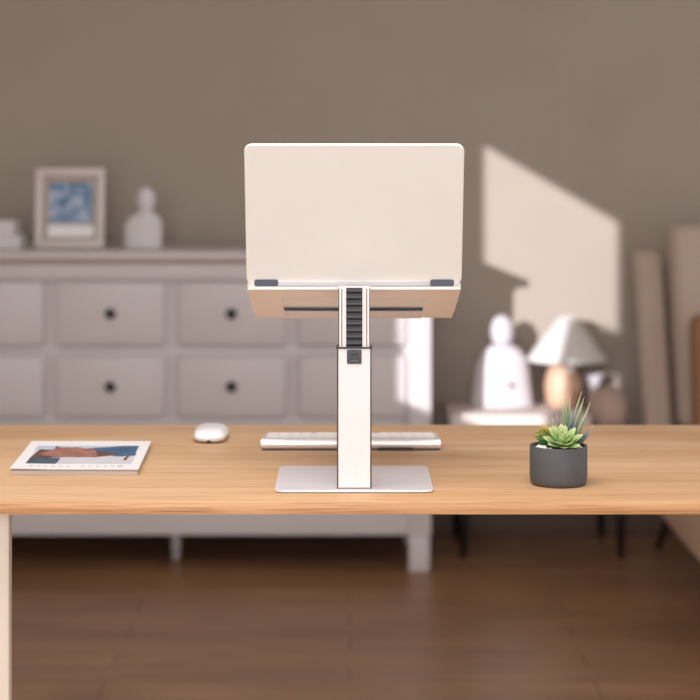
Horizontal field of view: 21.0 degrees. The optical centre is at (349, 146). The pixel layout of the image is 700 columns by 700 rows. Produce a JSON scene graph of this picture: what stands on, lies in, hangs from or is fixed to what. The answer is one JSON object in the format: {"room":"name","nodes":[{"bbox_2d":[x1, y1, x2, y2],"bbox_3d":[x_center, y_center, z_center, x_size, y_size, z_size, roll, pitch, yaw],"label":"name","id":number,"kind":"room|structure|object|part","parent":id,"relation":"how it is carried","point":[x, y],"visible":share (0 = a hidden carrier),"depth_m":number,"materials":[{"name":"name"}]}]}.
{"room":"home office","nodes":[
{"label":"home office","id":0,"kind":"room"},
{"bbox_2d":[0,0,699,424],"bbox_3d":[1.000,-0.063,6.410,5.800,2.750,0.100,0,0,0],"label":"wall","id":1,"kind":"structure","parent":0,"point":[576,123],"depth_m":6.36,"materials":[{"name":"beige paint"}]},
{"bbox_2d":[12,514,677,535],"bbox_3d":[1.000,1.267,6.352,5.799,0.090,0.014,0,0,0],"label":"baseboard","id":2,"kind":"structure","parent":1,"relation":"attached to","point":[441,524],"depth_m":6.34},
{"bbox_2d":[12,536,699,699],"bbox_3d":[1.000,1.337,1.580,5.800,0.050,9.560,0,0,0],"label":"floor","id":3,"kind":"structure","parent":0,"point":[94,617],"depth_m":5.22,"materials":[{"name":"brown wood"}]},
{"bbox_2d":[0,243,430,571],"bbox_3d":[-0.548,0.817,6.046,1.676,0.990,0.538,0,0,0],"label":"dresser","id":4,"kind":"object","parent":3,"relation":"on","point":[113,334],"visible":0.49,"depth_m":5.80,"materials":[{"name":"grey paint"}]},
{"bbox_2d":[0,233,29,248],"bbox_3d":[-1.120,0.300,6.030,0.160,0.043,0.200,0,0,0],"label":"book","id":5,"kind":"object","parent":4,"relation":"on","point":[18,241],"visible":0.96,"depth_m":5.93,"materials":[{"name":"white paper"}]},
{"bbox_2d":[0,218,22,234],"bbox_3d":[-1.141,0.255,6.030,0.160,0.046,0.180,0,0,0],"label":"book","id":6,"kind":"object","parent":5,"relation":"on","point":[8,226],"visible":1,"depth_m":5.94,"materials":[{"name":"white paper"}]},
{"bbox_3d":[-1.110,0.737,5.819,0.331,0.185,0.031,0,0,0],"label":"drawer","id":7,"kind":"part","parent":4,"relation":"part of","materials":[{"name":"grey paint"}]},
{"bbox_3d":[-1.110,0.512,5.819,0.331,0.194,0.031,0,0,0],"label":"drawer","id":8,"kind":"part","parent":4,"relation":"part of","materials":[{"name":"grey paint"}]},
{"bbox_2d":[35,168,104,247],"bbox_3d":[-0.893,0.195,6.009,0.220,0.253,0.042,0,0,0],"label":"picture frame","id":9,"kind":"object","parent":4,"relation":"on","point":[69,202],"visible":1,"depth_m":6.01,"materials":[{"name":"beige paint"}]},
{"bbox_2d":[49,183,92,222],"bbox_3d":[-0.890,0.178,6.009,0.137,0.127,0.001,0,-5,0],"label":"print","id":10,"kind":"object","parent":9,"relation":"attached to","point":[68,202],"depth_m":6.01},
{"bbox_3d":[-0.737,0.737,5.790,0.033,0.033,0.026,0,0,0],"label":"knob","id":11,"kind":"part","parent":4,"relation":"part of","materials":[{"name":"black metal"}]},
{"bbox_3d":[-0.737,0.512,5.790,0.033,0.033,0.026,0,0,0],"label":"knob","id":12,"kind":"part","parent":4,"relation":"part of","materials":[{"name":"black metal"}]},
{"bbox_3d":[-0.737,0.737,5.819,0.331,0.185,0.031,0,0,0],"label":"drawer","id":13,"kind":"part","parent":4,"relation":"part of","materials":[{"name":"grey paint"}]},
{"bbox_3d":[-0.737,0.512,5.819,0.331,0.194,0.031,0,0,0],"label":"drawer","id":14,"kind":"part","parent":4,"relation":"part of","materials":[{"name":"grey paint"}]},
{"bbox_3d":[-0.549,0.354,6.058,1.623,0.014,0.504,0,0,0],"label":"cornice","id":15,"kind":"part","parent":4,"relation":"part of","materials":[{"name":"beige paint"}]},
{"bbox_2d":[124,187,161,248],"bbox_3d":[-0.658,0.224,5.990,0.122,0.196,0.060,0,0,0],"label":"bust sculpture","id":16,"kind":"object","parent":4,"relation":"on","point":[142,230],"visible":1,"depth_m":5.97,"materials":[{"name":"white ceramic"}]},
{"bbox_3d":[-0.364,0.737,5.790,0.033,0.033,0.026,0,0,0],"label":"knob","id":17,"kind":"part","parent":4,"relation":"part of","materials":[{"name":"black metal"}]},
{"bbox_3d":[-0.364,0.512,5.790,0.033,0.033,0.026,0,0,0],"label":"knob","id":18,"kind":"part","parent":4,"relation":"part of","materials":[{"name":"black metal"}]},
{"bbox_3d":[-0.364,0.737,5.819,0.331,0.185,0.031,0,0,0],"label":"drawer","id":19,"kind":"part","parent":4,"relation":"part of","materials":[{"name":"grey paint"}]},
{"bbox_3d":[-0.364,0.512,5.819,0.331,0.194,0.031,0,0,0],"label":"drawer","id":20,"kind":"part","parent":4,"relation":"part of","materials":[{"name":"grey paint"}]},
{"bbox_3d":[0.009,0.737,5.819,0.331,0.185,0.031,0,0,0],"label":"drawer","id":21,"kind":"part","parent":4,"relation":"part of","materials":[{"name":"grey paint"}]},
{"bbox_3d":[0.009,0.512,5.819,0.331,0.194,0.031,0,0,0],"label":"drawer","id":22,"kind":"part","parent":4,"relation":"part of","materials":[{"name":"grey paint"}]},
{"bbox_3d":[0.214,1.255,5.845,0.064,0.114,0.060,0,0,0],"label":"leg","id":23,"kind":"part","parent":4,"relation":"part of","materials":[{"name":"grey paint"}]},
{"bbox_2d":[0,425,699,699],"bbox_3d":[0.000,0.891,2.848,1.600,0.840,0.692,0,0,0],"label":"desk","id":24,"kind":"object","parent":3,"relation":"on","point":[476,469],"visible":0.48,"depth_m":2.65,"materials":[{"name":"brown wood"}]},
{"bbox_3d":[-0.512,0.885,2.572,0.096,0.794,0.025,0,0,0],"label":"leg","id":25,"kind":"part","parent":24,"relation":"part of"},
{"bbox_2d":[10,441,150,474],"bbox_3d":[-0.402,0.466,2.829,0.196,0.011,0.269,0,0,0],"label":"magazine","id":26,"kind":"object","parent":24,"relation":"on","point":[39,457],"visible":1,"depth_m":2.80,"materials":[{"name":"white paper"}]},
{"bbox_2d":[193,423,228,442],"bbox_3d":[-0.224,0.460,3.040,0.055,0.021,0.108,0,0,0],"label":"mouse","id":27,"kind":"object","parent":24,"relation":"on","point":[206,432],"visible":1,"depth_m":3.00,"materials":[{"name":"white plastic"}]},
{"bbox_2d":[261,432,440,449],"bbox_3d":[0.001,0.462,2.984,0.278,0.018,0.129,0,0,0],"label":"keyboard","id":28,"kind":"object","parent":24,"relation":"on","point":[270,440],"visible":0.86,"depth_m":2.92,"materials":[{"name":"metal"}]},
{"bbox_2d":[248,286,459,492],"bbox_3d":[0.006,0.331,2.713,0.297,0.279,0.302,0,0,0],"label":"laptop stand","id":29,"kind":"object","parent":24,"relation":"on","point":[354,472],"visible":0.93,"depth_m":2.58,"materials":[{"name":"silver metal"}]},
{"bbox_2d":[244,143,463,312],"bbox_3d":[0.006,0.124,2.723,0.303,0.258,0.265,0,0,0],"label":"laptop","id":30,"kind":"object","parent":29,"relation":"on","point":[317,214],"visible":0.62,"depth_m":2.62,"materials":[{"name":"silver plastic"}]},
{"bbox_2d":[248,287,459,318],"bbox_3d":[0.006,0.228,2.754,0.297,0.064,0.219,0,0,0],"label":"tray","id":31,"kind":"object","parent":29,"relation":"on","point":[440,302],"depth_m":2.73,"materials":[{"name":"brown wood"}]},
{"bbox_3d":[0.005,0.468,2.660,0.216,0.003,0.196,0,0,0],"label":"plate","id":32,"kind":"part","parent":29,"relation":"part of","materials":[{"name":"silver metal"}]},
{"bbox_3d":[0.006,0.286,2.570,0.020,0.020,0.001,0,0,0],"label":"label plate","id":33,"kind":"part","parent":29,"relation":"part of","materials":[{"name":"black plastic"}]},
{"bbox_2d":[530,392,593,487],"bbox_3d":[0.292,0.406,2.634,0.082,0.129,0.080,0,0,31],"label":"potted succulent","id":34,"kind":"object","parent":24,"relation":"on","point":[560,461],"visible":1,"depth_m":2.61,"materials":[{"name":"grey ceramic"}]},
{"bbox_2d":[530,441,586,487],"bbox_3d":[0.291,0.444,2.634,0.080,0.054,0.080,0,0,0],"label":"pot","id":35,"kind":"object","parent":34,"relation":"attached to","point":[553,464],"depth_m":2.60,"materials":[{"name":"grey ceramic"}]},
{"bbox_2d":[452,422,626,557],"bbox_3d":[0.611,1.113,6.165,0.562,0.398,0.342,0,0,0],"label":"side table","id":36,"kind":"object","parent":3,"relation":"on","point":[460,521],"visible":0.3,"depth_m":6.01,"materials":[{"name":"brown wood"}]},
{"bbox_3d":[0.356,1.177,6.310,0.052,0.270,0.052,0,0,0],"label":"leg","id":37,"kind":"part","parent":36,"relation":"part of","materials":[{"name":"black metal"}]},
{"bbox_3d":[0.364,1.177,6.020,0.052,0.270,0.052,0,0,0],"label":"leg","id":38,"kind":"part","parent":36,"relation":"part of","materials":[{"name":"black metal"}]},
{"bbox_2d":[445,401,591,424],"bbox_3d":[0.545,0.883,6.165,0.454,0.062,0.330,0,0,0],"label":"tray","id":39,"kind":"object","parent":36,"relation":"on","point":[456,412],"visible":0.55,"depth_m":6.01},
{"bbox_2d":[471,314,532,407],"bbox_3d":[0.500,0.701,6.195,0.206,0.301,0.100,0,0,0],"label":"head sculpture","id":40,"kind":"object","parent":39,"relation":"on","point":[502,379],"visible":1,"depth_m":6.16,"materials":[{"name":"white ceramic"}]},
{"bbox_2d":[526,316,607,406],"bbox_3d":[0.716,0.706,6.216,0.270,0.292,0.270,0,0,0],"label":"table lamp","id":41,"kind":"object","parent":39,"relation":"on","point":[566,344],"visible":0.96,"depth_m":6.16,"materials":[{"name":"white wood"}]},
{"bbox_3d":[0.716,0.630,6.216,0.270,0.142,0.270,0,0,0],"label":"lamp shade","id":42,"kind":"part","parent":41,"relation":"part of","materials":[{"name":"fabric"}]},
{"bbox_2d":[580,372,603,411],"bbox_3d":[0.808,0.835,6.278,0.080,0.158,0.080,0,0,0],"label":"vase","id":43,"kind":"object","parent":36,"relation":"on","point":[591,379],"visible":0.4,"depth_m":6.26,"materials":[{"name":"white ceramic"}]},
{"bbox_3d":[0.840,1.177,6.310,0.052,0.270,0.052,0,0,0],"label":"leg","id":44,"kind":"part","parent":36,"relation":"part of","materials":[{"name":"black metal"}]},
{"bbox_2d":[588,385,628,424],"bbox_3d":[0.834,0.844,6.085,0.118,0.139,0.280,0,0,0],"label":"vase","id":45,"kind":"object","parent":36,"relation":"on","point":[608,405],"visible":0.78,"depth_m":5.97,"materials":[{"name":"ceramic"}]},
{"bbox_3d":[0.866,1.177,6.020,0.052,0.270,0.052,0,0,0],"label":"leg","id":46,"kind":"part","parent":36,"relation":"part of","materials":[{"name":"black metal"}]},
{"bbox_2d":[633,224,699,560],"bbox_3d":[1.291,0.786,5.528,0.728,1.068,1.336,0,0,0],"label":"armchair","id":47,"kind":"object","parent":3,"relation":"on","point":[683,240],"visible":0.62,"depth_m":5.97,"materials":[{"name":"brown fabric"}]},
{"bbox_3d":[1.010,1.204,6.013,0.036,0.233,0.326,0,0,0],"label":"leg","id":48,"kind":"part","parent":47,"relation":"part of","materials":[{"name":"black metal"}]},
{"bbox_3d":[1.291,0.997,5.317,0.728,0.230,0.915,0,0,0],"label":"seat","id":49,"kind":"part","parent":47,"relation":"part of","materials":[{"name":"beige fabric"}]},
{"bbox_3d":[1.292,0.562,6.000,0.523,0.620,0.291,0,0,0],"label":"backrest","id":50,"kind":"part","parent":47,"relation":"part of","materials":[{"name":"brown fabric"}]},
{"bbox_2d":[689,314,699,424],"bbox_3d":[1.285,0.694,5.729,0.490,0.372,0.147,0,0,0],"label":"lumbar cushion","id":51,"kind":"object","parent":47,"relation":"on","point":[694,325],"visible":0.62,"depth_m":5.70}
]}

